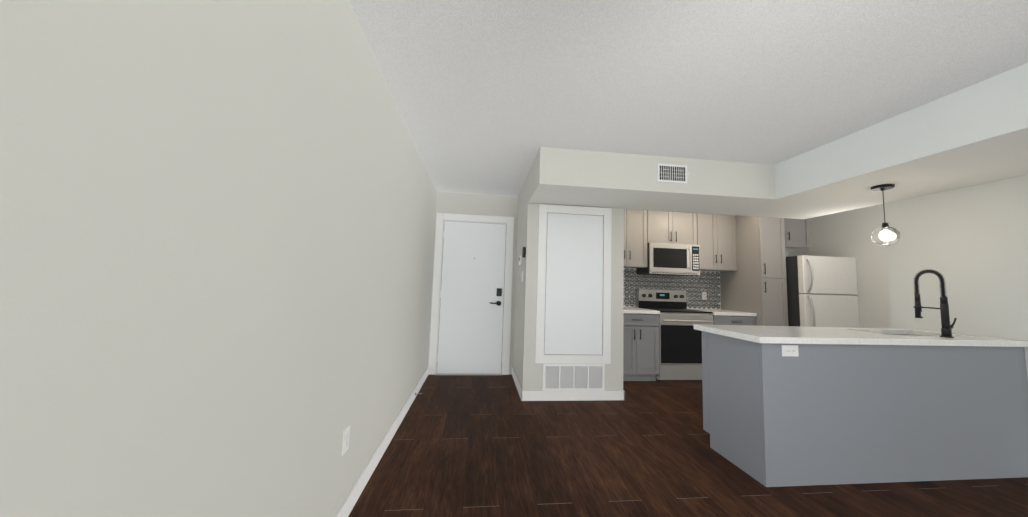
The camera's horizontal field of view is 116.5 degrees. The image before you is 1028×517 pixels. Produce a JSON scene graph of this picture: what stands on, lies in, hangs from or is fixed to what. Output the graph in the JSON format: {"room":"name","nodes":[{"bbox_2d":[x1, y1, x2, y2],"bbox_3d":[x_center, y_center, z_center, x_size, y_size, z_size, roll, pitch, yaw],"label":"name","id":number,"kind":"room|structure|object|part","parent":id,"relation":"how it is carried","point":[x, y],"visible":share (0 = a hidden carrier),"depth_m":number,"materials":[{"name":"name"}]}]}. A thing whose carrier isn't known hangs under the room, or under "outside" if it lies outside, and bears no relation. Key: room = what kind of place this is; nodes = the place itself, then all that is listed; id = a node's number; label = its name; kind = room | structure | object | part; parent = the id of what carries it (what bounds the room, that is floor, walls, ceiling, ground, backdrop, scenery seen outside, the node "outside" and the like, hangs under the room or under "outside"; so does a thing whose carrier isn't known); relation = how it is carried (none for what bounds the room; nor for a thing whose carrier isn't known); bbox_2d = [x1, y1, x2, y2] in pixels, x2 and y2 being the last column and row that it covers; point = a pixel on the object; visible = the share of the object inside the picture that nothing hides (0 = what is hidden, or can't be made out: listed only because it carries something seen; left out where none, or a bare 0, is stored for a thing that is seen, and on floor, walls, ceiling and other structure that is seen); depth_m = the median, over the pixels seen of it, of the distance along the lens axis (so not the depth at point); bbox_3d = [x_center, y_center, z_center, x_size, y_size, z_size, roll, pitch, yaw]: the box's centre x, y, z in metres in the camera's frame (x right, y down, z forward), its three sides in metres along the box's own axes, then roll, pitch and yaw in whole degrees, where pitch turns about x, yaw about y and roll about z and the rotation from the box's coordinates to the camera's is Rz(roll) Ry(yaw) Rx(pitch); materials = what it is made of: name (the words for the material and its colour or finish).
{"room":"empty living room","nodes":[
{"label":"empty living room","id":0,"kind":"room"},
{"bbox_2d":[0,0,436,516],"bbox_3d":[-0.706,-0.032,0.135,0.120,2.440,8.560,2,-5,-6],"label":"wall","id":1,"kind":"structure","parent":0,"point":[217,228],"depth_m":0.72,"materials":[{"name":"paint"}]},
{"bbox_2d":[342,425,349,455],"bbox_3d":[-0.829,0.897,1.572,0.008,0.115,0.070,2,-5,-6],"label":"outlet","id":2,"kind":"object","parent":1,"relation":"attached to","point":[345,443],"visible":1,"depth_m":1.56,"materials":[{"name":"white plastic"}]},
{"bbox_2d":[335,366,428,516],"bbox_3d":[-0.677,1.137,0.045,0.014,0.100,8.320,2,-5,-6],"label":"baseboard","id":3,"kind":"structure","parent":1,"relation":"attached to","point":[349,502],"depth_m":2.03,"materials":[{"name":"white wood"}]},
{"bbox_2d":[428,192,517,373],"bbox_3d":[-0.542,0.327,4.382,1.120,2.440,0.120,2,-5,-6],"label":"wall","id":4,"kind":"structure","parent":0,"point":[474,204],"depth_m":4.40,"materials":[{"name":"paint"}]},
{"bbox_2d":[428,213,513,374],"bbox_3d":[-0.559,0.468,4.298,1.060,2.143,0.020,2,-5,-6],"label":"door frame","id":5,"kind":"structure","parent":4,"relation":"in","point":[441,218],"depth_m":4.30,"materials":[{"name":"white wood"}]},
{"bbox_2d":[437,221,505,373],"bbox_3d":[-0.560,0.516,4.293,0.844,2.023,0.012,2,-5,-6],"label":"entry door","id":6,"kind":"structure","parent":5,"relation":"attached to","point":[470,329],"depth_m":4.28,"materials":[{"name":"white wood"}]},
{"bbox_2d":[490,288,501,305],"bbox_3d":[-0.248,0.520,4.292,0.160,0.235,0.056,2,-5,-6],"label":"door lock","id":7,"kind":"object","parent":6,"relation":"attached to","point":[499,293],"visible":1,"depth_m":4.30,"materials":[{"name":"black metal"}]},
{"bbox_2d":[513,174,623,390],"bbox_3d":[0.606,0.339,4.087,1.100,2.440,1.230,2,-5,-6],"label":"wall","id":8,"kind":"structure","parent":0,"point":[528,370],"depth_m":3.49,"materials":[{"name":"paint"}]},
{"bbox_2d":[512,367,521,399],"bbox_3d":[0.030,1.471,3.796,0.014,0.100,0.984,2,-5,-6],"label":"baseboard","id":9,"kind":"structure","parent":8,"relation":"attached to","point":[518,386],"depth_m":3.72,"materials":[{"name":"white wood"}]},
{"bbox_2d":[522,247,525,257],"bbox_3d":[0.111,-0.070,3.531,0.030,0.120,0.070,2,-5,-6],"label":"intercom","id":10,"kind":"object","parent":8,"relation":"attached to","point":[523,252],"visible":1,"depth_m":3.50,"materials":[{"name":"black plastic"}]},
{"bbox_2d":[521,390,624,400],"bbox_3d":[0.635,1.455,3.373,1.128,0.100,0.014,2,-5,-6],"label":"baseboard","id":11,"kind":"structure","parent":8,"relation":"attached to","point":[567,395],"depth_m":3.36,"materials":[{"name":"white wood"}]},
{"bbox_2d":[542,363,604,390],"bbox_3d":[0.638,1.262,3.385,0.672,0.281,0.020,2,-5,-6],"label":"air vent","id":12,"kind":"object","parent":8,"relation":"in","point":[572,377],"visible":0.96,"depth_m":3.38,"materials":[{"name":"white metal"}]},
{"bbox_2d":[535,204,611,363],"bbox_3d":[0.660,0.270,3.466,0.822,1.707,0.020,2,-5,-6],"label":"access panel","id":13,"kind":"object","parent":8,"relation":"attached to","point":[573,319],"visible":0.98,"depth_m":3.46,"materials":[{"name":"white wood"}]},
{"bbox_3d":[0.660,0.270,3.466,0.636,1.521,0.010,2,-5,-6],"label":"panel","id":14,"kind":"part","parent":13,"relation":"part of","materials":[{"name":"white wood"}]},
{"bbox_2d":[624,209,654,268],"bbox_3d":[1.611,-0.317,4.689,0.691,0.890,0.347,2,-5,-6],"label":"upper cabinet","id":15,"kind":"object","parent":0,"relation":"attached to","point":[639,225],"depth_m":4.54,"materials":[{"name":"grey wood"}]},
{"bbox_2d":[655,211,698,244],"bbox_3d":[2.277,-0.466,4.773,0.760,0.538,0.347,2,-5,-6],"label":"upper cabinet","id":16,"kind":"object","parent":0,"relation":"attached to","point":[670,227],"depth_m":4.61,"materials":[{"name":"grey wood"}]},
{"bbox_2d":[636,243,699,275],"bbox_3d":[2.268,0.022,4.676,0.754,0.439,0.444,2,-5,-6],"label":"over-the-range microwave","id":17,"kind":"object","parent":16,"relation":"attached to","point":[667,259],"visible":1,"depth_m":4.50,"materials":[{"name":"white metal"}]},
{"bbox_2d":[348,374,1027,516],"bbox_3d":[2.425,1.353,0.494,6.690,0.060,8.980,2,-5,-6],"label":"floor","id":18,"kind":"structure","parent":0,"point":[477,446],"depth_m":2.07,"materials":[{"name":"brown wood"}]},
{"bbox_2d":[435,374,501,374],"bbox_3d":[-0.590,1.528,4.186,0.876,0.012,0.033,2,-5,-6],"label":"threshold","id":19,"kind":"object","parent":18,"relation":"on","point":[468,374],"visible":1,"depth_m":4.17,"materials":[{"name":"wood"}]},
{"bbox_2d":[623,313,659,380],"bbox_3d":[1.547,1.178,4.414,0.627,0.881,0.642,2,-5,-6],"label":"base cabinet","id":20,"kind":"object","parent":18,"relation":"on","point":[640,330],"depth_m":4.11,"materials":[{"name":"grey wood"}]},
{"bbox_2d":[623,305,658,312],"bbox_3d":[1.495,0.715,4.438,0.765,0.040,0.657,2,-5,-6],"label":"countertop","id":21,"kind":"structure","parent":20,"relation":"on","point":[627,308],"depth_m":4.15,"materials":[{"name":"white stone"}]},
{"bbox_2d":[636,289,713,380],"bbox_3d":[2.248,1.048,4.470,0.756,1.195,0.685,2,-5,-6],"label":"range","id":22,"kind":"object","parent":18,"relation":"on","point":[680,347],"visible":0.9,"depth_m":4.18,"materials":[{"name":"silver metal"}]},
{"bbox_2d":[638,307,712,313],"bbox_3d":[2.258,0.732,4.490,0.754,0.018,0.548,2,-5,-6],"label":"cooktop","id":23,"kind":"object","parent":22,"relation":"in","point":[663,310],"depth_m":4.32,"materials":[{"name":"black glass"}]},
{"bbox_2d":[711,313,754,325],"bbox_3d":[2.926,1.234,4.559,0.616,0.881,0.642,2,-5,-6],"label":"base cabinet","id":24,"kind":"object","parent":18,"relation":"on","point":[750,321],"depth_m":4.27,"materials":[{"name":"grey wood"}]},
{"bbox_2d":[692,309,754,316],"bbox_3d":[2.942,0.774,4.590,0.618,0.040,0.657,2,-5,-6],"label":"countertop","id":25,"kind":"structure","parent":24,"relation":"on","point":[718,312],"depth_m":4.29,"materials":[{"name":"white stone"}]},
{"bbox_2d":[719,215,787,325],"bbox_3d":[3.452,0.494,4.624,0.376,2.400,0.742,2,-5,-6],"label":"tall cabinet","id":26,"kind":"object","parent":18,"relation":"on","point":[740,279],"depth_m":4.34,"materials":[{"name":"grey wood"}]},
{"bbox_2d":[702,332,849,486],"bbox_3d":[1.837,1.014,2.324,0.586,0.881,0.540,2,-5,-6],"label":"base cabinet","id":27,"kind":"object","parent":18,"relation":"on","point":[836,405],"depth_m":2.05,"materials":[{"name":"grey wood"}]},
{"bbox_2d":[781,345,798,356],"bbox_3d":[1.784,0.597,2.053,0.115,0.070,0.008,2,-5,-6],"label":"outlet","id":28,"kind":"object","parent":27,"relation":"attached to","point":[789,350],"visible":1,"depth_m":2.05,"materials":[{"name":"white plastic"}]},
{"bbox_2d":[694,324,1027,347],"bbox_3d":[2.554,0.582,2.426,2.087,0.040,0.630,2,-5,-6],"label":"countertop","id":29,"kind":"structure","parent":27,"relation":"on","point":[756,334],"depth_m":2.20,"materials":[{"name":"white stone"}]},
{"bbox_2d":[886,332,925,335],"bbox_3d":[3.098,0.727,2.524,0.708,0.222,0.368,2,-5,-6],"label":"sink","id":30,"kind":"object","parent":29,"relation":"in","point":[887,333],"depth_m":2.72,"materials":[{"name":"silver metal"}]},
{"bbox_2d":[913,269,956,337],"bbox_3d":[3.135,0.327,2.379,0.090,0.494,0.192,2,-5,-6],"label":"faucet","id":31,"kind":"object","parent":29,"relation":"on","point":[946,329],"visible":1,"depth_m":2.32,"materials":[{"name":"black metal"}]},
{"bbox_2d":[785,255,859,327],"bbox_3d":[4.045,0.853,4.487,0.780,1.700,0.970,2,-5,-6],"label":"refrigerator","id":32,"kind":"object","parent":18,"relation":"on","point":[821,290],"visible":0.4,"depth_m":4.12,"materials":[{"name":"white metal"}]},
{"bbox_2d":[910,344,981,480],"bbox_3d":[2.822,1.054,2.427,0.626,0.881,0.539,2,-5,-6],"label":"base cabinet","id":33,"kind":"object","parent":18,"relation":"on","point":[945,398],"depth_m":2.15,"materials":[{"name":"grey wood"}]},
{"bbox_2d":[974,348,1027,478],"bbox_3d":[3.295,1.073,2.476,0.565,0.881,0.539,2,-5,-6],"label":"base cabinet","id":34,"kind":"object","parent":18,"relation":"on","point":[1000,378],"depth_m":2.19,"materials":[{"name":"grey wood"}]},
{"bbox_2d":[349,0,1027,196],"bbox_3d":[2.504,-1.137,0.701,6.690,0.060,8.980,2,-5,-6],"label":"ceiling","id":35,"kind":"structure","parent":0,"point":[491,97],"depth_m":1.80,"materials":[{"name":"white paint"}]},
{"bbox_2d":[528,147,869,218],"bbox_3d":[1.869,-0.737,3.345,3.370,0.340,0.680,2,-5,-6],"label":"soffit","id":36,"kind":"structure","parent":0,"point":[571,177],"depth_m":3.02,"materials":[{"name":"paint"}]},
{"bbox_2d":[657,163,688,182],"bbox_3d":[1.477,-0.792,2.953,0.294,0.170,0.020,2,-5,-6],"label":"air vent register","id":37,"kind":"object","parent":36,"relation":"attached to","point":[672,173],"visible":1,"depth_m":2.96,"materials":[{"name":"white metal"}]},
{"bbox_2d":[702,292,706,299],"bbox_3d":[2.951,0.578,4.925,0.070,0.115,0.008,2,-5,-6],"label":"outlet","id":38,"kind":"object","parent":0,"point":[704,295],"visible":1,"depth_m":4.92,"materials":[{"name":"white plastic"}]},
{"bbox_2d":[699,213,738,272],"bbox_3d":[2.927,-0.264,4.827,0.681,0.890,0.347,2,-5,-6],"label":"upper cabinet","id":39,"kind":"object","parent":0,"relation":"attached to","point":[716,231],"depth_m":4.66,"materials":[{"name":"grey wood"}]},
{"bbox_2d":[789,204,891,327],"bbox_3d":[4.602,0.469,4.119,0.120,2.440,2.000,2,-5,-6],"label":"wall","id":40,"kind":"structure","parent":0,"point":[848,233],"depth_m":4.15,"materials":[{"name":"paint"}]},
{"bbox_2d":[787,218,809,249],"bbox_3d":[4.066,-0.412,4.962,0.835,0.500,0.347,2,-5,-6],"label":"upper cabinet","id":41,"kind":"object","parent":40,"relation":"attached to","point":[798,230],"depth_m":4.82,"materials":[{"name":"grey wood"}]},
{"bbox_2d":[774,63,1027,205],"bbox_3d":[3.169,-0.805,2.033,1.065,0.340,2.210,2,-5,-6],"label":"soffit","id":42,"kind":"structure","parent":0,"point":[975,134],"depth_m":2.17,"materials":[{"name":"paint"}]},
{"bbox_2d":[871,184,900,245],"bbox_3d":[3.005,-0.346,2.579,0.156,0.492,0.156,2,-5,-6],"label":"pendant light","id":43,"kind":"object","parent":42,"relation":"hanging from","point":[885,234],"visible":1,"depth_m":2.54,"materials":[{"name":"glass"}]},
{"bbox_3d":[3.000,-0.177,2.565,0.156,0.153,0.156,2,-5,-6],"label":"globe","id":44,"kind":"part","parent":43,"relation":"part of","materials":[{"name":"clear glass"}]},
{"bbox_2d":[884,175,1027,379],"bbox_3d":[4.596,0.349,2.690,2.000,2.440,0.850,2,-5,-6],"label":"wall","id":45,"kind":"structure","parent":0,"point":[970,244],"depth_m":2.54,"materials":[{"name":"paint"}]}
]}

